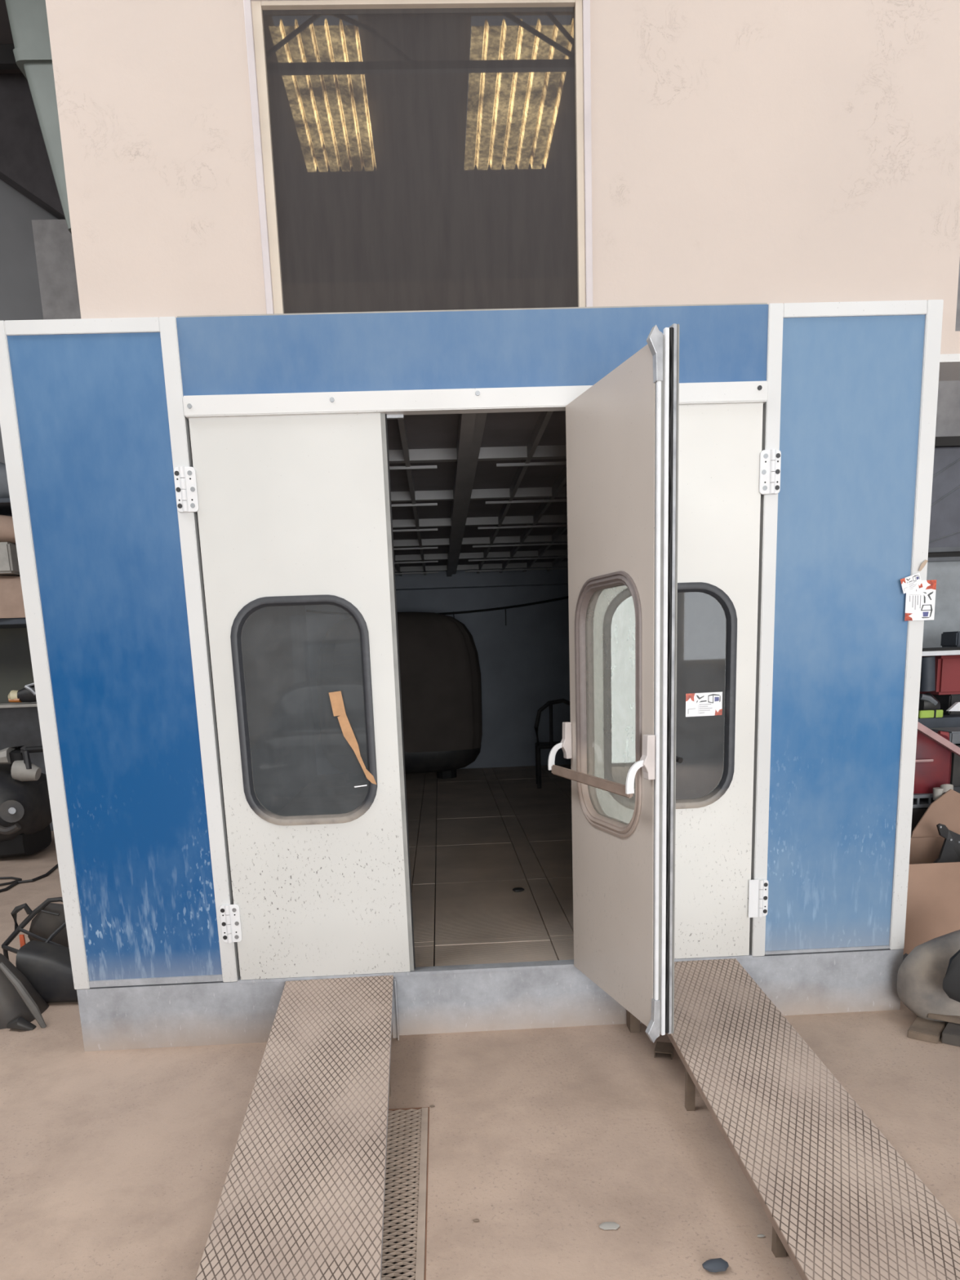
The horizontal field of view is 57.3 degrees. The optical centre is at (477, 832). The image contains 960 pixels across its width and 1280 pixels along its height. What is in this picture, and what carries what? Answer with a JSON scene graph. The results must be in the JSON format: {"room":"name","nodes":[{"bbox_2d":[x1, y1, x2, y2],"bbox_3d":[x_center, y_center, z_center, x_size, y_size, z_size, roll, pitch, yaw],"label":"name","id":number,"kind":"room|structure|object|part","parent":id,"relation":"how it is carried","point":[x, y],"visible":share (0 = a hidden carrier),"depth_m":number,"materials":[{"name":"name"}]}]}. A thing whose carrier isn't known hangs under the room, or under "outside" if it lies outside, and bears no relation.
{"room":"auto repair garage","nodes":[
{"label":"auto repair garage","id":0,"kind":"room"},
{"bbox_2d":[0,0,22,73],"bbox_3d":[-0.822,-6.048,2.638,19.000,0.150,20.000,-2,11,-2],"label":"ceiling","id":1,"kind":"structure","parent":0,"point":[6,36],"depth_m":7.45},
{"bbox_2d":[0,44,19,69],"bbox_3d":[-6.281,-6.670,7.580,8.300,0.145,0.080,-2,11,-2],"label":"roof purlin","id":2,"kind":"structure","parent":1,"relation":"attached to","point":[7,60],"depth_m":7.62,"materials":[{"name":"metal"}]},
{"bbox_2d":[0,179,58,702],"bbox_3d":[-6.372,-3.455,9.124,8.150,7.050,0.200,-2,11,-2],"label":"wall","id":3,"kind":"structure","parent":0,"point":[20,289],"depth_m":8.67,"materials":[{"name":"grey paint"}]},
{"bbox_2d":[0,73,65,219],"bbox_3d":[-4.319,-7.079,8.122,1.183,2.662,0.350,-2,11,-2],"label":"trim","id":4,"kind":"structure","parent":3,"relation":"attached to","point":[25,166],"depth_m":8.10,"materials":[{"name":"black metal"}]},
{"bbox_2d":[31,219,80,319],"bbox_3d":[-3.718,-2.950,9.048,0.800,5.900,0.330,-2,11,-2],"label":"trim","id":5,"kind":"structure","parent":3,"relation":"attached to","point":[53,241],"depth_m":8.39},
{"bbox_2d":[4,0,71,234],"bbox_3d":[-2.669,-4.977,6.030,0.836,1.674,0.552,-2,11,-2],"label":"air duct","id":6,"kind":"object","parent":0,"point":[28,19],"visible":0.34,"depth_m":5.76,"materials":[{"name":"metal"}]},
{"bbox_2d":[326,764,568,774],"bbox_3d":[2.950,-4.596,13.185,10.850,7.050,0.200,-2,11,-2],"label":"wall","id":7,"kind":"structure","parent":0,"point":[565,764],"depth_m":13.66,"materials":[{"name":"grey paint"}]},
{"bbox_2d":[0,773,959,1279],"bbox_3d":[-0.565,0.996,4.028,19.000,0.120,20.000,-2,11,-2],"label":"floor","id":8,"kind":"structure","parent":0,"point":[115,1164],"depth_m":3.11,"materials":[{"name":"concrete"}]},
{"bbox_2d":[0,876,22,885],"bbox_3d":[-3.912,0.395,7.317,0.209,0.017,0.326,-8,13,-28],"label":"power cable","id":9,"kind":"object","parent":8,"relation":"on","point":[1,877],"visible":0.98,"depth_m":7.32,"materials":[{"name":"black plastic"}]},
{"bbox_2d":[0,953,48,1031],"bbox_3d":[-2.358,0.822,4.362,0.509,0.533,0.365,-2,11,-2],"label":"bumper cover","id":10,"kind":"object","parent":8,"relation":"on","point":[20,1004],"visible":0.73,"depth_m":4.26,"materials":[{"name":"plastic"}]},
{"bbox_2d":[0,745,52,857],"bbox_3d":[-4.415,-0.288,8.241,0.937,1.061,1.116,-2,11,-2],"label":"engine","id":11,"kind":"object","parent":8,"relation":"on","point":[25,812],"visible":0.97,"depth_m":8.02,"materials":[{"name":"black metal"}]},
{"bbox_2d":[10,760,41,781],"bbox_3d":[-4.107,-0.569,8.003,0.228,0.194,0.200,-2,11,-2],"label":"canister","id":12,"kind":"object","parent":11,"relation":"on","point":[21,770],"depth_m":7.94,"materials":[{"name":"white plastic"}]},
{"bbox_2d":[0,497,53,831],"bbox_3d":[-5.188,-1.808,8.958,2.160,3.800,0.740,-2,11,-2],"label":"storage rack","id":13,"kind":"object","parent":8,"relation":"on","point":[20,726],"visible":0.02,"depth_m":9.31,"materials":[{"name":"grey metal"}]},
{"bbox_2d":[0,462,9,497],"bbox_3d":[-5.050,-3.434,8.574,1.350,0.435,0.400,-2,11,-2],"label":"sack","id":14,"kind":"object","parent":13,"relation":"on","point":[4,490],"visible":0.1,"depth_m":8.42,"materials":[{"name":"grey plastic"}]},
{"bbox_2d":[0,575,25,617],"bbox_3d":[-5.021,-2.321,8.717,1.320,0.420,0.549,-2,11,-2],"label":"cardboard box","id":15,"kind":"object","parent":13,"relation":"on","point":[11,602],"visible":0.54,"depth_m":8.53,"materials":[{"name":"beige cardboard"}]},
{"bbox_2d":[0,542,20,576],"bbox_3d":[-5.111,-2.683,8.693,1.170,0.288,0.450,-2,11,-2],"label":"foam block","id":16,"kind":"object","parent":15,"relation":"on","point":[9,564],"visible":0.45,"depth_m":8.52,"materials":[{"name":"white plastic"}]},
{"bbox_2d":[0,515,15,544],"bbox_3d":[-5.041,-2.963,8.616,1.330,0.276,0.400,-2,11,-2],"label":"bag","id":17,"kind":"object","parent":16,"relation":"on","point":[6,527],"visible":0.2,"depth_m":8.46,"materials":[{"name":"beige fabric"}]},
{"bbox_2d":[8,682,36,702],"bbox_3d":[-4.529,-1.404,8.800,0.310,0.196,0.180,-2,11,-2],"label":"headlamp","id":18,"kind":"object","parent":13,"relation":"on","point":[28,694],"visible":0.85,"depth_m":8.74,"materials":[{"name":"black plastic"}]},
{"bbox_3d":[-4.444,-1.429,8.738,0.118,0.129,0.036,-2,11,-2],"label":"chrome trim","id":19,"kind":"part","parent":18,"relation":"part of","materials":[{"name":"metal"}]},
{"bbox_2d":[0,863,57,892],"bbox_3d":[-3.731,0.376,7.383,0.146,0.021,1.053,-1,11,4],"label":"power cable","id":20,"kind":"object","parent":8,"relation":"on","point":[54,868],"visible":0.9,"depth_m":7.26,"materials":[{"name":"black plastic"}]},
{"bbox_2d":[1,897,68,959],"bbox_3d":[-2.393,0.604,4.860,0.508,0.459,0.362,-2,11,-2],"label":"carrier","id":21,"kind":"object","parent":8,"relation":"on","point":[49,924],"visible":0.6,"depth_m":4.95,"materials":[{"name":"black metal"}]},
{"bbox_3d":[-2.394,0.684,4.776,0.542,0.099,0.084,2,12,20],"label":"rail","id":22,"kind":"part","parent":21,"relation":"part of","materials":[{"name":"black plastic"}]},
{"bbox_3d":[-2.533,0.467,4.886,0.110,0.153,0.037,-5,12,-16],"label":"handle","id":23,"kind":"part","parent":21,"relation":"part of","materials":[{"name":"black plastic"}]},
{"bbox_3d":[-2.415,0.535,4.994,0.278,0.281,0.070,-2,11,-2],"label":"panel","id":24,"kind":"part","parent":21,"relation":"part of","materials":[{"name":"black plastic"}]},
{"bbox_2d":[15,940,78,1002],"bbox_3d":[-2.195,0.721,4.617,0.316,0.301,0.260,-2,11,-2],"label":"tub","id":25,"kind":"object","parent":8,"relation":"on","point":[47,966],"visible":0.55,"depth_m":4.50,"materials":[{"name":"plastic"}]},
{"bbox_2d":[195,975,399,1279],"bbox_3d":[-0.509,1.077,2.592,0.494,0.313,2.844,-3,11,-3],"label":"ramp","id":26,"kind":"object","parent":8,"relation":"on","point":[302,1197],"visible":1,"depth_m":2.79,"materials":[{"name":"metal"}]},
{"bbox_3d":[-0.362,0.927,3.447,0.030,0.226,0.030,-2,11,-2],"label":"leg","id":27,"kind":"part","parent":26,"relation":"part of","materials":[{"name":"brown metal"}]},
{"bbox_3d":[-0.374,0.797,3.955,0.030,0.285,0.036,-2,11,-2],"label":"support plate","id":28,"kind":"part","parent":26,"relation":"part of","materials":[{"name":"grey metal"}]},
{"bbox_2d":[381,1106,429,1279],"bbox_3d":[-0.262,1.328,2.284,0.255,0.121,2.225,-2,11,-2],"label":"floor grate","id":29,"kind":"object","parent":8,"relation":"in","point":[406,1193],"visible":0.47,"depth_m":2.83,"materials":[{"name":"grey metal"}]},
{"bbox_2d":[0,299,943,1051],"bbox_3d":[-0.105,-1.231,7.083,3.772,3.032,8.394,-2,11,-2],"label":"booth","id":30,"kind":"object","parent":8,"relation":"on","point":[734,500],"depth_m":3.73,"materials":[{"name":"metal"}]},
{"bbox_3d":[-1.815,-0.645,3.683,0.067,2.730,0.060,-2,11,-2],"label":"post","id":31,"kind":"part","parent":30,"relation":"part of","materials":[{"name":"white metal"}]},
{"bbox_3d":[-1.534,-1.972,3.434,0.590,0.052,0.053,-2,11,-2],"label":"rail","id":32,"kind":"part","parent":30,"relation":"part of","materials":[{"name":"white metal"}]},
{"bbox_3d":[-1.486,-0.647,3.698,0.590,2.655,0.038,-2,11,-2],"label":"blue panel","id":33,"kind":"part","parent":30,"relation":"part of","materials":[{"name":"paint"}]},
{"bbox_3d":[-1.439,0.659,3.953,0.590,0.030,0.053,-2,11,-2],"label":"rail","id":34,"kind":"part","parent":30,"relation":"part of","materials":[{"name":"white metal"}]},
{"bbox_3d":[-1.160,-0.674,3.706,0.065,2.730,0.060,-2,11,-2],"label":"post","id":35,"kind":"part","parent":30,"relation":"part of","materials":[{"name":"white metal"}]},
{"bbox_3d":[-0.727,-0.524,3.747,0.759,2.373,0.046,-2,11,-2],"label":"door","id":36,"kind":"part","parent":30,"relation":"part of","materials":[{"name":"white paint"}]},
{"bbox_3d":[-0.530,-0.401,3.739,0.179,0.404,0.002,-2,11,-2],"label":"tape strip","id":37,"kind":"part","parent":30,"relation":"part of","materials":[{"name":"paper"}]},
{"bbox_2d":[316,612,482,782],"bbox_3d":[-0.905,-1.594,10.340,1.909,1.939,0.914,-2,11,-2],"label":"load","id":38,"kind":"object","parent":30,"relation":"on","point":[441,686],"visible":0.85,"depth_m":9.95,"materials":[{"name":"plastic"}]},
{"bbox_2d":[306,595,568,625],"bbox_3d":[-0.305,-2.756,10.916,3.614,0.394,0.043,-2,11,-2],"label":"cable","id":39,"kind":"object","parent":30,"relation":"attached to","point":[563,597],"visible":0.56,"depth_m":10.91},
{"bbox_3d":[-0.002,-1.916,3.514,2.340,0.302,0.038,-2,11,-2],"label":"blue panel","id":40,"kind":"part","parent":30,"relation":"part of","materials":[{"name":"paint"}]},
{"bbox_3d":[0.005,-1.736,3.530,2.332,0.077,0.067,-2,11,-2],"label":"door rail","id":41,"kind":"part","parent":30,"relation":"part of","materials":[{"name":"white metal"}]},
{"bbox_3d":[0.090,0.613,4.011,2.340,0.014,0.064,-2,11,-2],"label":"sill","id":42,"kind":"part","parent":30,"relation":"part of","materials":[{"name":"white metal"}]},
{"bbox_2d":[512,887,524,891],"bbox_3d":[0.246,0.341,5.273,0.070,0.023,0.050,-2,11,-2],"label":"foil","id":43,"kind":"object","parent":30,"relation":"on","point":[517,889],"visible":1,"depth_m":5.26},
{"bbox_2d":[533,698,569,788],"bbox_3d":[0.869,-0.980,9.481,0.544,0.942,0.372,-2,11,-2],"label":"stand","id":44,"kind":"object","parent":30,"relation":"on","point":[539,745],"visible":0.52,"depth_m":9.30,"materials":[{"name":"black metal"}]},
{"bbox_3d":[0.887,-0.746,9.539,0.480,0.460,0.350,-2,11,-2],"label":"seat","id":45,"kind":"part","parent":44,"relation":"part of","materials":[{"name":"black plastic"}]},
{"bbox_3d":[0.336,-0.328,3.767,0.071,0.115,0.014,-5,12,-15],"label":"push arm","id":46,"kind":"part","parent":30,"relation":"part of","materials":[{"name":"white plastic"}]},
{"bbox_3d":[0.548,-0.194,3.048,0.071,0.115,0.014,-5,12,-15],"label":"push arm","id":47,"kind":"part","parent":30,"relation":"part of","materials":[{"name":"white plastic"}]},
{"bbox_3d":[0.616,-0.436,3.012,0.013,2.136,0.018,-5,12,-15],"label":"bolt rod","id":48,"kind":"part","parent":30,"relation":"part of","materials":[{"name":"silver metal"}]},
{"bbox_3d":[0.822,-0.591,3.802,0.759,2.373,0.046,-2,11,-2],"label":"door","id":49,"kind":"part","parent":30,"relation":"part of","materials":[{"name":"paint"}]},
{"bbox_3d":[0.680,-0.236,3.143,0.067,0.090,0.088,-8,13,-29],"label":"handle","id":50,"kind":"part","parent":30,"relation":"part of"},
{"bbox_2d":[685,692,722,716],"bbox_3d":[0.983,-0.558,3.813,0.160,0.102,0.001,-2,11,-2],"label":"label","id":51,"kind":"object","parent":30,"relation":"attached to","point":[708,704],"visible":1,"depth_m":3.81,"materials":[{"name":"white paper"}]},
{"bbox_2d":[714,697,719,701],"bbox_3d":[1.039,-0.580,3.811,0.019,0.020,0.001,-2,11,-2],"label":"picture","id":52,"kind":"object","parent":51,"relation":"attached to","point":[716,699],"depth_m":3.81},
{"bbox_3d":[1.238,-0.778,3.791,0.059,2.730,0.060,-2,11,-2],"label":"post","id":53,"kind":"part","parent":30,"relation":"part of","materials":[{"name":"white metal"}]},
{"bbox_3d":[1.608,0.535,4.062,0.584,0.015,0.053,-2,11,-2],"label":"rail","id":54,"kind":"part","parent":30,"relation":"part of","materials":[{"name":"white metal"}]},
{"bbox_3d":[1.560,-0.775,3.806,0.584,2.665,0.038,-2,11,-2],"label":"blue panel","id":55,"kind":"part","parent":30,"relation":"part of","materials":[{"name":"paint"}]},
{"bbox_3d":[1.512,-2.104,3.541,0.584,0.052,0.053,-2,11,-2],"label":"rail","id":56,"kind":"part","parent":30,"relation":"part of","materials":[{"name":"white metal"}]},
{"bbox_3d":[1.885,-0.806,3.814,0.067,2.730,0.060,-2,11,-2],"label":"post","id":57,"kind":"part","parent":30,"relation":"part of","materials":[{"name":"white metal"}]},
{"bbox_2d":[904,579,936,621],"bbox_3d":[1.887,-0.990,3.740,0.128,0.165,0.001,-2,11,-2],"label":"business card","id":58,"kind":"object","parent":30,"relation":"attached to","point":[919,602],"visible":1,"depth_m":3.74,"materials":[{"name":"white paper"}]},
{"bbox_2d":[900,573,922,593],"bbox_3d":[1.838,-1.057,3.719,0.100,0.084,0.001,-2,11,-2],"label":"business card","id":59,"kind":"object","parent":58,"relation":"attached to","point":[913,582],"visible":1,"depth_m":3.72,"materials":[{"name":"white paper"}]},
{"bbox_2d":[922,611,928,616],"bbox_3d":[1.914,-0.934,3.752,0.026,0.020,0.001,-2,11,-2],"label":"picture","id":60,"kind":"object","parent":58,"relation":"attached to","point":[924,613],"depth_m":3.75},
{"bbox_3d":[1.881,-1.128,3.705,0.037,0.046,0.001,-2,11,-2],"label":"tape strip","id":61,"kind":"part","parent":30,"relation":"part of","materials":[{"name":"beige paper"}]},
{"bbox_2d":[599,1222,619,1230],"bbox_3d":[0.393,1.173,2.623,0.060,0.008,0.038,-2,11,-2],"label":"flake","id":62,"kind":"object","parent":8,"relation":"on","point":[606,1225],"visible":1,"depth_m":2.62,"materials":[{"name":"white"}]},
{"bbox_2d":[653,1041,674,1059],"bbox_3d":[0.796,0.927,3.742,0.075,0.030,0.100,2,12,18],"label":"bracket","id":63,"kind":"object","parent":8,"relation":"on","point":[660,1046],"visible":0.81,"depth_m":3.73,"materials":[{"name":"brown metal"}]},
{"bbox_3d":[0.796,0.915,3.740,0.075,0.006,0.100,2,12,18],"label":"plate","id":64,"kind":"part","parent":63,"relation":"part of","materials":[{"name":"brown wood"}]},
{"bbox_2d":[702,1257,728,1272],"bbox_3d":[0.657,1.193,2.425,0.070,0.027,0.046,-2,11,-2],"label":"lump","id":65,"kind":"object","parent":8,"relation":"on","point":[717,1264],"visible":1,"depth_m":2.41,"materials":[{"name":"grey stone"}]},
{"bbox_2d":[756,1234,764,1237],"bbox_3d":[0.824,1.172,2.553,0.024,0.008,0.010,-2,11,-2],"label":"chip","id":66,"kind":"object","parent":8,"relation":"on","point":[758,1235],"visible":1,"depth_m":2.55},
{"bbox_2d":[626,958,959,1279],"bbox_3d":[1.031,1.011,2.646,0.509,0.313,2.844,-3,11,-4],"label":"ramp","id":67,"kind":"object","parent":8,"relation":"on","point":[836,1196],"visible":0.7,"depth_m":2.73,"materials":[{"name":"metal"}]},
{"bbox_3d":[0.790,0.933,3.265,0.030,0.203,0.030,-2,11,-2],"label":"leg","id":68,"kind":"part","parent":67,"relation":"part of","materials":[{"name":"brown metal"}]},
{"bbox_3d":[0.849,1.129,2.469,0.030,0.122,0.030,-2,11,-2],"label":"leg","id":69,"kind":"part","parent":67,"relation":"part of","materials":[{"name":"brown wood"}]},
{"bbox_2d":[897,929,959,1025],"bbox_3d":[2.084,0.716,3.837,0.350,0.641,0.384,-2,11,-2],"label":"tire","id":70,"kind":"object","parent":8,"relation":"on","point":[928,978],"visible":0.94,"depth_m":3.84,"materials":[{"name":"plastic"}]},
{"bbox_2d":[903,788,959,954],"bbox_3d":[2.514,0.238,4.810,0.990,0.844,0.718,-2,11,-2],"label":"cardboard box","id":71,"kind":"object","parent":8,"relation":"on","point":[933,895],"depth_m":4.48,"materials":[{"name":"brown cardboard"}]},
{"bbox_2d":[928,727,959,800],"bbox_3d":[3.338,-0.435,5.412,1.384,0.400,0.672,-2,11,-2],"label":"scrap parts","id":72,"kind":"object","parent":71,"relation":"on","point":[954,732],"visible":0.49,"depth_m":5.43,"materials":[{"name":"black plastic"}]},
{"bbox_3d":[2.644,0.153,4.856,0.305,0.412,0.071,-2,11,-2],"label":"plastic bracket","id":73,"kind":"part","parent":71,"relation":"part of","materials":[{"name":"black plastic"}]},
{"bbox_2d":[906,1013,959,1046],"bbox_3d":[2.046,0.837,3.852,0.230,0.075,0.300,7,14,37],"label":"prop","id":74,"kind":"object","parent":8,"relation":"on","point":[922,1029],"visible":0.71,"depth_m":3.80,"materials":[{"name":"brown wood"}]},
{"bbox_2d":[911,786,959,835],"bbox_3d":[2.823,0.135,5.401,0.570,0.796,0.230,-2,11,-2],"label":"crate","id":75,"kind":"object","parent":8,"relation":"on","point":[921,802],"visible":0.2,"depth_m":5.24,"materials":[{"name":"plastic"}]},
{"bbox_2d":[913,721,959,793],"bbox_3d":[2.722,-0.451,5.257,0.466,0.483,0.283,-2,11,-2],"label":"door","id":76,"kind":"structure","parent":75,"relation":"on","point":[933,762],"depth_m":5.19,"materials":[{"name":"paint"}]},
{"bbox_2d":[937,730,949,738],"bbox_3d":[2.845,-0.560,5.367,0.055,0.129,0.036,-2,11,-2],"label":"tail lamp","id":77,"kind":"object","parent":76,"relation":"attached to","point":[945,733],"depth_m":5.34,"materials":[{"name":"red paint"}]},
{"bbox_2d":[917,646,959,728],"bbox_3d":[3.701,-0.483,6.183,2.600,1.643,0.634,-2,11,-2],"label":"shelf","id":78,"kind":"object","parent":8,"relation":"on","point":[946,721],"visible":0.02,"depth_m":5.78,"materials":[{"name":"grey metal"}]},
{"bbox_2d":[918,692,940,710],"bbox_3d":[3.015,-0.868,5.896,0.142,0.142,0.150,-2,11,-2],"label":"tool","id":79,"kind":"object","parent":78,"relation":"on","point":[927,701],"depth_m":5.85,"materials":[{"name":"black plastic"}]},
{"bbox_2d":[920,656,935,691],"bbox_3d":[2.979,-1.052,5.812,0.104,0.229,0.090,-2,11,-2],"label":"gas cylinder","id":80,"kind":"object","parent":79,"relation":"on","point":[927,682],"visible":0.89,"depth_m":5.78,"materials":[{"name":"grey metal"}]},
{"bbox_2d":[918,709,942,718],"bbox_3d":[2.994,-0.787,5.806,0.156,0.051,0.040,-2,11,-2],"label":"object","id":81,"kind":"object","parent":78,"relation":"on","point":[922,713],"visible":0.87,"depth_m":5.79,"materials":[{"name":"green plastic"}]},
{"bbox_2d":[919,654,959,715],"bbox_3d":[3.437,-1.039,6.105,0.700,0.397,0.390,-2,11,-2],"label":"tool case","id":82,"kind":"object","parent":78,"relation":"on","point":[947,691],"visible":0.52,"depth_m":5.91,"materials":[{"name":"paint"}]},
{"bbox_2d":[940,631,959,647],"bbox_3d":[3.334,-1.323,5.989,0.250,0.102,0.200,-2,11,-2],"label":"box","id":83,"kind":"object","parent":78,"relation":"on","point":[948,639],"visible":1,"depth_m":5.96,"materials":[{"name":"grey plastic"}]},
{"bbox_2d":[946,702,959,711],"bbox_3d":[3.182,-0.838,5.827,0.130,0.065,0.030,-2,11,-2],"label":"paper scrap","id":84,"kind":"object","parent":78,"relation":"on","point":[956,706],"visible":1,"depth_m":5.82,"materials":[{"name":"white paper"}]},
{"bbox_2d":[922,435,959,648],"bbox_3d":[3.845,-1.340,6.722,3.000,3.104,0.400,-2,11,-2],"label":"tall cabinet","id":85,"kind":"object","parent":8,"relation":"on","point":[944,548],"visible":0.12,"depth_m":6.39,"materials":[{"name":"metal"}]},
{"bbox_2d":[45,0,959,331],"bbox_3d":[0.123,-4.024,3.256,3.515,4.125,0.245,-2,11,-2],"label":"wall","id":86,"kind":"structure","parent":0,"point":[744,151],"depth_m":3.41,"materials":[{"name":"paint"}]},
{"bbox_2d":[243,0,592,314],"bbox_3d":[-0.210,-2.641,3.503,1.297,1.130,0.245,-2,11,-2],"label":"window","id":87,"kind":"structure","parent":86,"relation":"in","point":[411,155],"depth_m":3.41,"materials":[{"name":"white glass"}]},
{"bbox_2d":[938,353,959,381],"bbox_3d":[4.343,-2.077,3.815,4.948,0.030,0.260,-2,11,-2],"label":"trim","id":88,"kind":"structure","parent":86,"relation":"attached to","point":[949,364],"depth_m":3.68,"materials":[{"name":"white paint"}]},
{"bbox_2d":[940,331,959,354],"bbox_3d":[4.340,-2.138,3.811,4.948,0.090,0.245,-2,11,-2],"label":"trim","id":89,"kind":"structure","parent":86,"relation":"attached to","point":[950,340],"depth_m":3.60,"materials":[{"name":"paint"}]},
{"bbox_2d":[935,262,959,436],"bbox_3d":[5.261,-3.369,6.673,6.600,7.000,0.140,-2,11,-2],"label":"wall","id":90,"kind":"structure","parent":0,"point":[948,414],"depth_m":6.56,"materials":[{"name":"beige paint"}]}
]}

